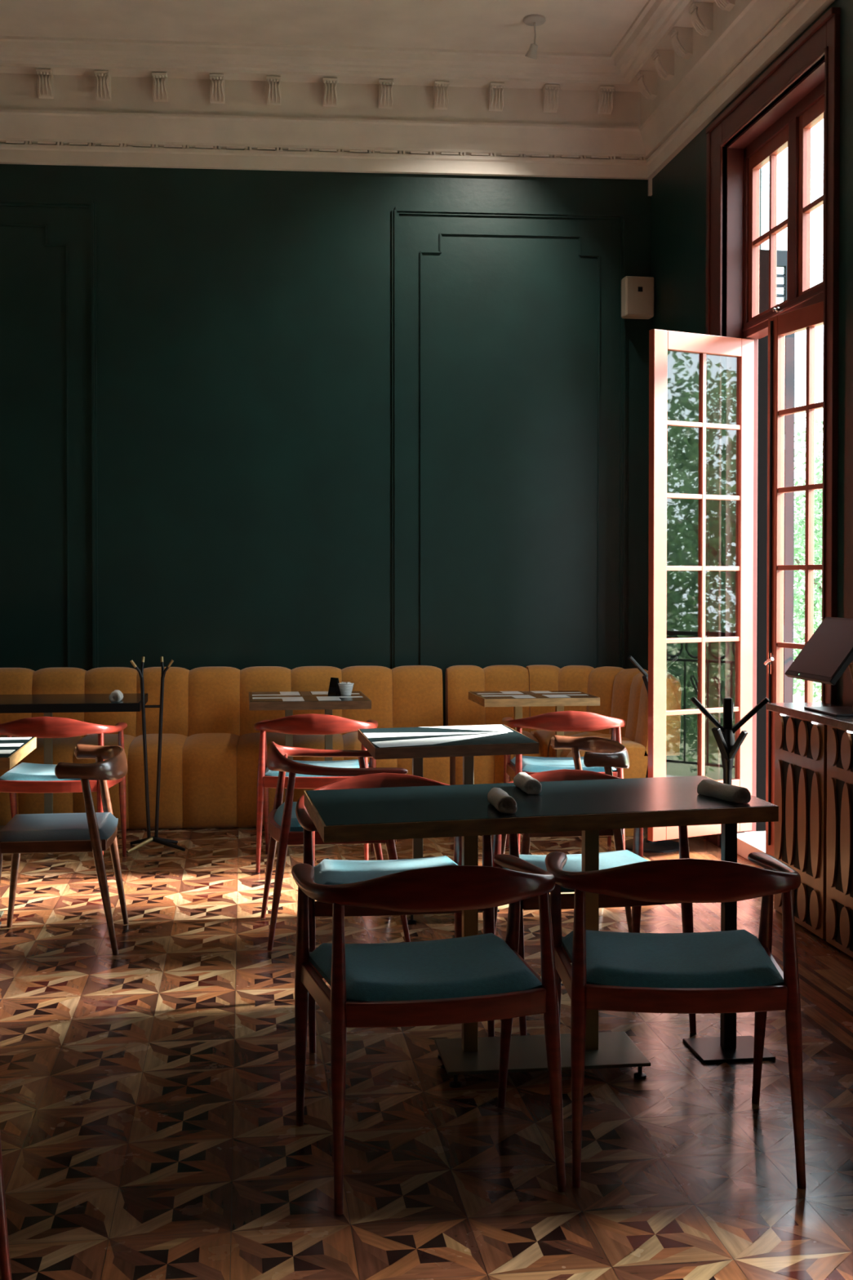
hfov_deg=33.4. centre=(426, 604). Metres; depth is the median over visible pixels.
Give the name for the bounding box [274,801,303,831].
seat cushion
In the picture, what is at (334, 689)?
table card
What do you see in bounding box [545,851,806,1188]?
dining chair
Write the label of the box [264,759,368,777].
seat cushion
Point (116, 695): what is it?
roll
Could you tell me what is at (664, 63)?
corbel
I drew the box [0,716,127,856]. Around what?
dining chair
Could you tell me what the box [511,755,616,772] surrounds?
seat cushion
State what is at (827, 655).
monitor
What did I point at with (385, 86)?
corbel
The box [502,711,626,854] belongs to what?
dining chair
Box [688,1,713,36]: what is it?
corbel
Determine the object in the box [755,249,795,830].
window shutter
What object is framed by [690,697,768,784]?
coat stand
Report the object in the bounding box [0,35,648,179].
trim
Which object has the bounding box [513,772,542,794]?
roll
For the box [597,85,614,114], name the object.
corbel
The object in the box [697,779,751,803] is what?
roll
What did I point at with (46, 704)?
dining table
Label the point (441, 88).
corbel
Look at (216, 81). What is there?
corbel
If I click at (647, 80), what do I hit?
corbel
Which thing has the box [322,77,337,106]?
corbel
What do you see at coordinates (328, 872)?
seat cushion
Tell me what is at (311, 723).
dining chair
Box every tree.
[793,413,822,702]
[793,452,822,649]
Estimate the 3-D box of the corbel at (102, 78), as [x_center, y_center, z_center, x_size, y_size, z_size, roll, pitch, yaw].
[-1.901,-3.050,8.355,0.090,0.142,0.107,0,1,-5]
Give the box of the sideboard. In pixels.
[766,702,852,957]
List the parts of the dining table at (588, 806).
post, plate, post, post, plate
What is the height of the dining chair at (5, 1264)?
0.765 m
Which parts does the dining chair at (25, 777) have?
leg, seat frame, leg, leg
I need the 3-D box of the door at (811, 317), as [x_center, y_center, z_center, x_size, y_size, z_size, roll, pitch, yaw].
[1.735,-0.079,6.509,0.082,2.567,0.655,0,1,-18]
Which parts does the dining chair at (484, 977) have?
leg, leg, seat frame, leg, leg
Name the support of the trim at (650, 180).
attached to the wall at (678, 197)
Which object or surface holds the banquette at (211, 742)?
on the floor
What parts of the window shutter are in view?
shutter frame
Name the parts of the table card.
card panel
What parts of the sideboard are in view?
door, door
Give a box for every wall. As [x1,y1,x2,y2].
[0,164,651,777]
[650,0,852,777]
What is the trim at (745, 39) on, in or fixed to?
attached to the wall at (678, 197)
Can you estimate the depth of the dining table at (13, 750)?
5.63 m
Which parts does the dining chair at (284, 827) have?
leg, leg, seat frame, leg, leg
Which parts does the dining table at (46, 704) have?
post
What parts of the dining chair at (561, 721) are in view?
leg, leg, seat frame, leg, leg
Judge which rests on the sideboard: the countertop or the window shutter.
the countertop
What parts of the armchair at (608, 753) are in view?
leg, leg, seat frame, leg, horn rail, leg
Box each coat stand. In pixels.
[126,656,185,853]
[625,655,679,853]
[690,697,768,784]
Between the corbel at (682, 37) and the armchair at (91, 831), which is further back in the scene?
the corbel at (682, 37)
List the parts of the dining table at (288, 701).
post, post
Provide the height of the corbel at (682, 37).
0.142 m
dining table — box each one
[0,693,147,830]
[0,737,36,924]
[248,691,371,798]
[303,775,778,1088]
[358,724,538,924]
[468,690,599,757]
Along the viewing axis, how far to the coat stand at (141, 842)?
7.44 m
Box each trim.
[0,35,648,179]
[610,0,835,178]
[648,178,652,195]
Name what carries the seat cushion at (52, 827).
on the armchair at (91, 831)
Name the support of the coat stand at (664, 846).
on the floor
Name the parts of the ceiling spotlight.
stem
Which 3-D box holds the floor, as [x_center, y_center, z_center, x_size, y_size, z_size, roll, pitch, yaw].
[-1.040,1.421,3.069,6.614,0.120,12.698,0,1,-7]
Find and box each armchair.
[0,743,128,955]
[501,735,631,933]
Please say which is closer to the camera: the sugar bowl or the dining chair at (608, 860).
the dining chair at (608, 860)
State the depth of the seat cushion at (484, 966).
3.39 m
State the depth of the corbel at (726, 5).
7.03 m
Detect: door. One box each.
[648,328,754,841]
[764,301,823,856]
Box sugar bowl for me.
[337,682,354,695]
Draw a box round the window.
[703,7,840,868]
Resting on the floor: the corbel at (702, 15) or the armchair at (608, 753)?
the armchair at (608, 753)
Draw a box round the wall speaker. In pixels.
[621,275,653,319]
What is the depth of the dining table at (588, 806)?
4.12 m
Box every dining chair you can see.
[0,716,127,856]
[0,1135,12,1279]
[253,713,377,872]
[260,741,410,950]
[291,853,566,1215]
[295,773,494,1053]
[491,768,696,1035]
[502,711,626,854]
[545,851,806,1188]
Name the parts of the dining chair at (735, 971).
leg, leg, seat frame, leg, leg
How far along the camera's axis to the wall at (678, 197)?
8.05 m
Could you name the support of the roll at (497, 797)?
on the dining table at (588, 806)
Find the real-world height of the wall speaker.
0.245 m
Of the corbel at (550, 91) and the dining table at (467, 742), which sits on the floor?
the dining table at (467, 742)
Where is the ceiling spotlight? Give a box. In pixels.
[523,14,546,59]
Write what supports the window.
in the wall at (678, 197)
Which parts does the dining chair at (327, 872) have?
leg, leg, seat frame, leg, leg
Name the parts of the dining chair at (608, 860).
leg, leg, seat frame, leg, leg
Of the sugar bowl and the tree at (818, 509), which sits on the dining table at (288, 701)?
the sugar bowl
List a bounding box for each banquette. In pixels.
[0,665,449,829]
[444,664,682,836]
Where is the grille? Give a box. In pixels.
[627,277,653,315]
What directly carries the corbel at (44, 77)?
attached to the wall at (290, 420)
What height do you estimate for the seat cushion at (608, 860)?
0.045 m
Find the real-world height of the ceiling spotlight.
0.221 m
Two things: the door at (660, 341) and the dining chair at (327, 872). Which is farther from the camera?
the door at (660, 341)
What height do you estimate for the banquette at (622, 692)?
0.885 m
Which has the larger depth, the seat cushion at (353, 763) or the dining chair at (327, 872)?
the seat cushion at (353, 763)
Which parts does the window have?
sill, transom sash, frame, transom sash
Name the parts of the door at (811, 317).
handle, espagnolette rod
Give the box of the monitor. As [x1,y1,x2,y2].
[784,617,852,716]
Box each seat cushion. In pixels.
[0,762,89,780]
[0,812,118,842]
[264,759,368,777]
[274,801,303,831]
[309,933,542,1001]
[314,855,457,884]
[501,849,648,893]
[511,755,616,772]
[561,928,784,987]
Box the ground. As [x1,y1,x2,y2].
[793,678,821,702]
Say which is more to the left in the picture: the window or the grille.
the grille
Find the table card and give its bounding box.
[328,677,340,695]
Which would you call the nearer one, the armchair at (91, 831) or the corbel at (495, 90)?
the armchair at (91, 831)
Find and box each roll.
[108,689,123,702]
[487,787,517,813]
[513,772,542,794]
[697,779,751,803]
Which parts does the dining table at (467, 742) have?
post, plate, post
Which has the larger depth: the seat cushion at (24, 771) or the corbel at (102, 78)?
the corbel at (102, 78)
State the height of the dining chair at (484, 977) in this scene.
0.765 m
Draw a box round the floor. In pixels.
[0,826,852,1279]
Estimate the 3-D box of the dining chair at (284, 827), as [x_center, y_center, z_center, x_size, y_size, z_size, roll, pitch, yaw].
[-0.377,0.930,5.716,0.554,0.765,0.616,0,1,-9]
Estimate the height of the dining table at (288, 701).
0.750 m
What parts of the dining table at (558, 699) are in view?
post, post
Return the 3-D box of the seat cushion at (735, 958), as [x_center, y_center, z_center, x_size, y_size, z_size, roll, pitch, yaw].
[0.615,0.883,3.570,0.524,0.045,0.465,0,1,1]
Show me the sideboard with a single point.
(814, 750)
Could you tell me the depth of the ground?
26.84 m
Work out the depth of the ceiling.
7.88 m
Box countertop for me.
[766,702,852,731]
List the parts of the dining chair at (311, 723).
leg, leg, seat frame, leg, leg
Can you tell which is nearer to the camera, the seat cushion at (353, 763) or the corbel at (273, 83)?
the seat cushion at (353, 763)
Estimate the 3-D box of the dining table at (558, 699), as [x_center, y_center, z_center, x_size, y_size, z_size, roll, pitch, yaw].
[0.608,0.888,8.158,0.665,0.750,0.510,0,1,-7]
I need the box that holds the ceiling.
[0,0,648,53]
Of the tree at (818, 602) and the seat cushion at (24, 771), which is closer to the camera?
the seat cushion at (24, 771)
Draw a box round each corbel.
[35,68,53,98]
[93,70,111,100]
[151,71,168,102]
[208,73,224,103]
[266,75,281,105]
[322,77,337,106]
[377,79,394,108]
[433,80,449,109]
[488,82,505,111]
[542,84,560,112]
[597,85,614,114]
[635,71,657,100]
[652,49,674,80]
[669,26,693,59]
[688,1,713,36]
[714,0,735,11]
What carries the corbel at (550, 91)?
attached to the wall at (290, 420)
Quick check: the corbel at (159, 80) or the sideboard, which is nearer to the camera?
the sideboard
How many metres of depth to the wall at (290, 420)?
8.65 m
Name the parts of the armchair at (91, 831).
leg, leg, seat frame, horn rail, leg, leg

